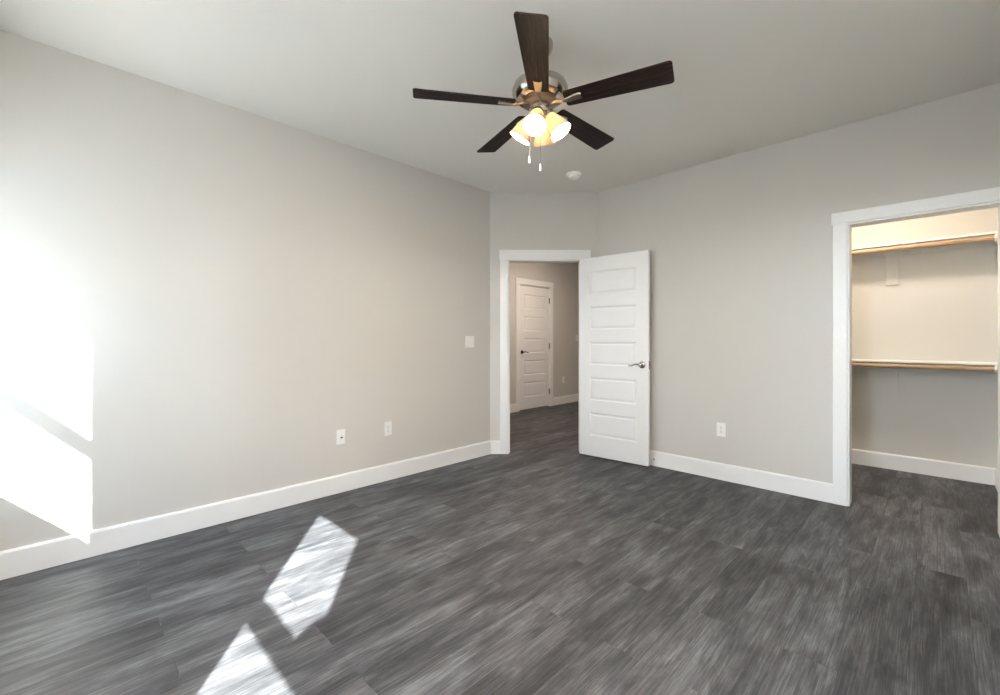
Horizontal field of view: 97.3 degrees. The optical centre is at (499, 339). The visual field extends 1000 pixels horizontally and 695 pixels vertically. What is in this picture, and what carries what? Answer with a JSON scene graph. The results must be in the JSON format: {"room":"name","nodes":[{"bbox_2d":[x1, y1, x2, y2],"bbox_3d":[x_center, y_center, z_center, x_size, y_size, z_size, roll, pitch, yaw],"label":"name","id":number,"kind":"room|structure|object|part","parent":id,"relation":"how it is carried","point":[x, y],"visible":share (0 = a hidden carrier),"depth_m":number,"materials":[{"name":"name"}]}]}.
{"room":"empty bedroom","nodes":[
{"label":"empty bedroom","id":0,"kind":"room"},
{"bbox_2d":[0,30,489,550],"bbox_3d":[-1.476,-0.175,3.303,0.120,2.740,3.779,0,0,45],"label":"wall","id":1,"kind":"structure","parent":0,"point":[197,293],"depth_m":2.77,"materials":[{"name":"grey paint"}]},
{"bbox_2d":[0,441,490,579],"bbox_3d":[-1.376,1.125,3.309,0.015,0.140,3.629,0,0,45],"label":"baseboard","id":2,"kind":"structure","parent":1,"relation":"attached to","point":[34,557],"depth_m":2.79,"materials":[{"name":"white paint"}]},
{"bbox_2d":[336,429,344,444],"bbox_3d":[-1.244,0.762,3.443,0.014,0.117,0.072,0,0,45],"label":"jack","id":3,"kind":"object","parent":1,"relation":"attached to","point":[340,434],"visible":1,"depth_m":3.44,"materials":[{"name":"white plastic"}]},
{"bbox_2d":[384,421,391,435],"bbox_3d":[-0.953,0.757,3.741,0.008,0.117,0.072,0,0,45],"label":"electrical outlet","id":4,"kind":"object","parent":1,"relation":"attached to","point":[387,425],"visible":1,"depth_m":3.74,"materials":[{"name":"white plastic"}]},
{"bbox_2d":[465,336,473,347],"bbox_3d":[-0.300,0.021,4.399,0.011,0.117,0.118,0,0,45],"label":"light switch","id":5,"kind":"object","parent":1,"relation":"attached to","point":[469,340],"visible":1,"depth_m":4.39,"materials":[{"name":"white plastic"}]},
{"bbox_3d":[-2.397,0.777,2.282,0.008,0.117,0.072,0,0,45],"label":"electrical outlet","id":6,"kind":"object","parent":1,"relation":"attached to","visible":0},
{"bbox_2d":[34,490,41,495],"bbox_3d":[-2.395,0.797,2.280,0.002,0.029,0.029,0,0,45],"label":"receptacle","id":7,"kind":"object","parent":6,"relation":"attached to","point":[36,492],"depth_m":2.28,"materials":[{"name":"white plastic"}]},
{"bbox_2d":[34,483,41,488],"bbox_3d":[-2.395,0.758,2.280,0.002,0.029,0.029,0,0,45],"label":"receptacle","id":8,"kind":"object","parent":6,"relation":"attached to","point":[36,485],"depth_m":2.28,"materials":[{"name":"white plastic"}]},
{"bbox_2d":[0,401,999,694],"bbox_3d":[1.242,1.244,4.497,5.540,0.100,9.300,0,0,45],"label":"floor","id":9,"kind":"structure","parent":0,"point":[544,566],"depth_m":2.07,"materials":[{"name":"grey laminate"}]},
{"bbox_2d":[0,0,999,191],"bbox_3d":[1.242,-1.605,4.497,5.540,0.120,9.300,0,0,45],"label":"ceiling","id":10,"kind":"structure","parent":0,"point":[749,75],"depth_m":2.44,"materials":[{"name":"white paint"}]},
{"bbox_2d":[413,11,673,170],"bbox_3d":[0.239,-1.202,2.330,1.271,0.688,1.214,0,0,45],"label":"ceiling fan","id":11,"kind":"object","parent":10,"relation":"hanging from","point":[540,90],"visible":1,"depth_m":2.20,"materials":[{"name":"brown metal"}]},
{"bbox_3d":[-0.179,-1.226,2.231,0.516,0.006,0.136,0,12,-10],"label":"blade","id":12,"kind":"part","parent":11,"relation":"part of","materials":[{"name":"brown wood"}]},
{"bbox_3d":[0.025,-1.226,2.646,0.136,0.006,0.516,-14,6,-27],"label":"blade","id":13,"kind":"part","parent":11,"relation":"part of","materials":[{"name":"brown wood"}]},
{"bbox_3d":[0.133,-1.115,2.324,0.120,0.114,0.120,35,11,16],"label":"lamp shade","id":14,"kind":"part","parent":11,"relation":"part of","materials":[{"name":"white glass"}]},
{"bbox_3d":[0.152,-1.226,1.909,0.136,0.006,0.516,12,2,8],"label":"blade","id":15,"kind":"part","parent":11,"relation":"part of","materials":[{"name":"brown wood"}]},
{"bbox_3d":[0.182,-1.115,2.222,0.120,0.114,0.120,0,-33,19],"label":"lamp shade","id":16,"kind":"part","parent":11,"relation":"part of","materials":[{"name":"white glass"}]},
{"bbox_3d":[0.182,-1.116,2.222,0.060,0.096,0.060,0,-33,19],"label":"bulb","id":17,"kind":"part","parent":11,"relation":"part of","materials":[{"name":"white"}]},
{"bbox_3d":[0.206,-1.026,2.248,0.003,0.266,0.014,0,0,3],"label":"pull chain","id":18,"kind":"part","parent":11,"relation":"part of","materials":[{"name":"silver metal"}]},
{"bbox_3d":[0.235,-1.115,2.374,0.120,0.114,0.120,0,33,19],"label":"lamp shade","id":19,"kind":"part","parent":11,"relation":"part of","materials":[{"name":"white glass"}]},
{"bbox_3d":[0.285,-1.115,2.271,0.120,0.114,0.120,-35,-11,16],"label":"lamp shade","id":20,"kind":"part","parent":11,"relation":"part of","materials":[{"name":"white glass"}]},
{"bbox_3d":[0.284,-1.116,2.272,0.060,0.096,0.060,-35,-11,16],"label":"bulb","id":21,"kind":"part","parent":11,"relation":"part of","materials":[{"name":"white glass"}]},
{"bbox_3d":[0.483,-1.226,2.579,0.136,0.006,0.516,-17,-11,43],"label":"blade","id":22,"kind":"part","parent":11,"relation":"part of","materials":[{"name":"brown wood"}]},
{"bbox_3d":[0.561,-1.226,2.124,0.516,0.006,0.136,0,-12,26],"label":"blade","id":23,"kind":"part","parent":11,"relation":"part of","materials":[{"name":"brown wood"}]},
{"bbox_2d":[566,171,581,179],"bbox_3d":[0.689,-1.524,4.096,0.140,0.044,0.140,0,0,45],"label":"smoke detector","id":24,"kind":"object","parent":10,"relation":"attached to","point":[573,175],"visible":1,"depth_m":4.06,"materials":[{"name":"white plastic"}]},
{"bbox_2d":[490,192,597,439],"bbox_3d":[0.460,-0.175,4.668,1.131,2.740,0.120,0,0,0],"label":"wall","id":25,"kind":"structure","parent":0,"point":[518,220],"depth_m":4.61,"materials":[{"name":"grey paint"}]},
{"bbox_2d":[490,440,499,453],"bbox_3d":[0.461,1.125,4.601,1.131,0.140,0.015,0,0,0],"label":"baseboard","id":26,"kind":"structure","parent":25,"relation":"attached to","point":[495,444],"depth_m":4.59,"materials":[{"name":"white paint"}]},
{"bbox_2d":[499,250,590,453],"bbox_3d":[0.470,0.128,4.668,0.954,2.133,0.160,0,0,0],"label":"door frame","id":27,"kind":"structure","parent":25,"relation":"attached to","point":[506,257],"depth_m":4.59,"materials":[{"name":"white paint"}]},
{"bbox_2d":[579,250,650,465],"bbox_3d":[1.106,0.172,4.338,0.753,2.020,0.118,0,0,40],"label":"door","id":28,"kind":"structure","parent":25,"relation":"in","point":[614,290],"depth_m":4.32,"materials":[{"name":"white paint"}]},
{"bbox_3d":[1.287,0.237,4.146,0.149,0.066,0.059,0,0,40],"label":"handle","id":29,"kind":"part","parent":28,"relation":"part of","materials":[{"name":"silver metal"}]},
{"bbox_2d":[510,263,577,403],"bbox_3d":[0.628,-0.175,7.750,0.150,2.740,5.540,0,0,45],"label":"wall","id":30,"kind":"structure","parent":0,"point":[564,276],"depth_m":8.14,"materials":[{"name":"grey paint"}]},
{"bbox_2d":[515,278,553,411],"bbox_3d":[0.568,0.085,7.655,0.142,2.220,1.000,0,0,45],"label":"door frame","id":31,"kind":"structure","parent":30,"relation":"attached to","point":[519,281],"depth_m":7.51,"materials":[{"name":"white paint"}]},
{"bbox_2d":[520,285,549,409],"bbox_3d":[0.619,0.135,7.623,0.094,2.091,0.817,0,0,45],"label":"door","id":32,"kind":"structure","parent":30,"relation":"in","point":[534,301],"depth_m":7.62,"materials":[{"name":"white paint"}]},
{"bbox_2d":[510,394,577,412],"bbox_3d":[0.687,1.125,7.692,0.015,0.140,5.300,0,0,45],"label":"baseboard","id":33,"kind":"structure","parent":30,"relation":"attached to","point":[570,398],"depth_m":8.15,"materials":[{"name":"white paint"}]},
{"bbox_2d":[598,83,999,483],"bbox_3d":[2.136,-0.175,3.598,3.005,2.740,0.120,0,0,45],"label":"wall","id":34,"kind":"structure","parent":0,"point":[740,246],"depth_m":3.51,"materials":[{"name":"grey paint"}]},
{"bbox_2d":[717,422,725,436],"bbox_3d":[1.887,0.768,3.754,0.072,0.117,0.008,0,0,45],"label":"electrical outlet","id":35,"kind":"object","parent":34,"relation":"attached to","point":[721,427],"visible":1,"depth_m":3.75,"materials":[{"name":"white plastic"}]},
{"bbox_2d":[650,450,832,502],"bbox_3d":[1.726,1.125,3.909,1.984,0.140,0.015,0,0,45],"label":"baseboard","id":36,"kind":"structure","parent":34,"relation":"attached to","point":[801,487],"depth_m":3.60,"materials":[{"name":"white paint"}]},
{"bbox_2d":[831,187,999,536],"bbox_3d":[2.799,0.139,2.942,0.917,2.112,0.160,0,0,45],"label":"door frame","id":37,"kind":"structure","parent":34,"relation":"attached to","point":[843,223],"depth_m":3.15,"materials":[{"name":"white paint"}]},
{"bbox_2d":[852,207,996,467],"bbox_3d":[3.472,-0.175,4.281,2.052,2.740,0.120,0,0,45],"label":"wall","id":38,"kind":"structure","parent":0,"point":[943,305],"depth_m":3.88,"materials":[{"name":"grey paint"}]},
{"bbox_2d":[852,449,997,484],"bbox_3d":[3.424,1.125,4.233,1.812,0.140,0.015,0,0,45],"label":"baseboard","id":39,"kind":"structure","parent":38,"relation":"attached to","point":[958,471],"depth_m":3.88,"materials":[{"name":"white paint"}]},
{"bbox_2d":[852,231,997,285],"bbox_3d":[3.339,-0.674,4.148,1.810,0.344,0.256,0,0,45],"label":"closet shelf","id":40,"kind":"object","parent":38,"relation":"attached to","point":[892,257],"visible":0.5,"depth_m":3.92,"materials":[{"name":"white paint"},{"name":"natural wood"}]},
{"bbox_3d":[3.609,-0.634,4.046,0.088,0.264,0.022,0,0,45],"label":"support plate","id":41,"kind":"part","parent":40,"relation":"part of","materials":[{"name":"grey paint"}]},
{"bbox_2d":[852,234,996,254],"bbox_3d":[3.264,-0.802,4.072,1.773,0.060,0.060,0,0,45],"label":"closet rod","id":42,"kind":"object","parent":40,"relation":"attached to","point":[990,237],"visible":0.49,"depth_m":3.71,"materials":[{"name":"brown wood"}]},
{"bbox_2d":[852,359,997,397],"bbox_3d":[3.339,0.356,4.148,1.810,0.344,0.256,0,0,45],"label":"closet shelf","id":43,"kind":"object","parent":38,"relation":"attached to","point":[892,374],"visible":0.48,"depth_m":3.98,"materials":[{"name":"white paint"},{"name":"natural wood"}]},
{"bbox_3d":[3.609,0.397,4.046,0.088,0.264,0.022,0,0,45],"label":"support plate","id":44,"kind":"part","parent":43,"relation":"part of","materials":[{"name":"grey paint"}]},
{"bbox_2d":[852,362,996,372],"bbox_3d":[3.264,0.229,4.072,1.773,0.060,0.060,0,0,45],"label":"closet rod","id":45,"kind":"object","parent":43,"relation":"attached to","point":[854,364],"visible":0.54,"depth_m":3.71,"materials":[{"name":"brown wood"}]},
{"bbox_2d":[997,207,997,467],"bbox_3d":[3.657,-0.175,3.095,0.120,2.740,1.305,0,0,45],"label":"wall","id":46,"kind":"structure","parent":0,"point":[997,207],"depth_m":3.60,"materials":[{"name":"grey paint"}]},
{"bbox_2d":[995,469,997,491],"bbox_3d":[3.609,1.125,3.143,0.015,0.140,1.305,0,0,45],"label":"baseboard","id":47,"kind":"structure","parent":46,"relation":"attached to","point":[996,470],"depth_m":3.51,"materials":[{"name":"white paint"}]}
]}

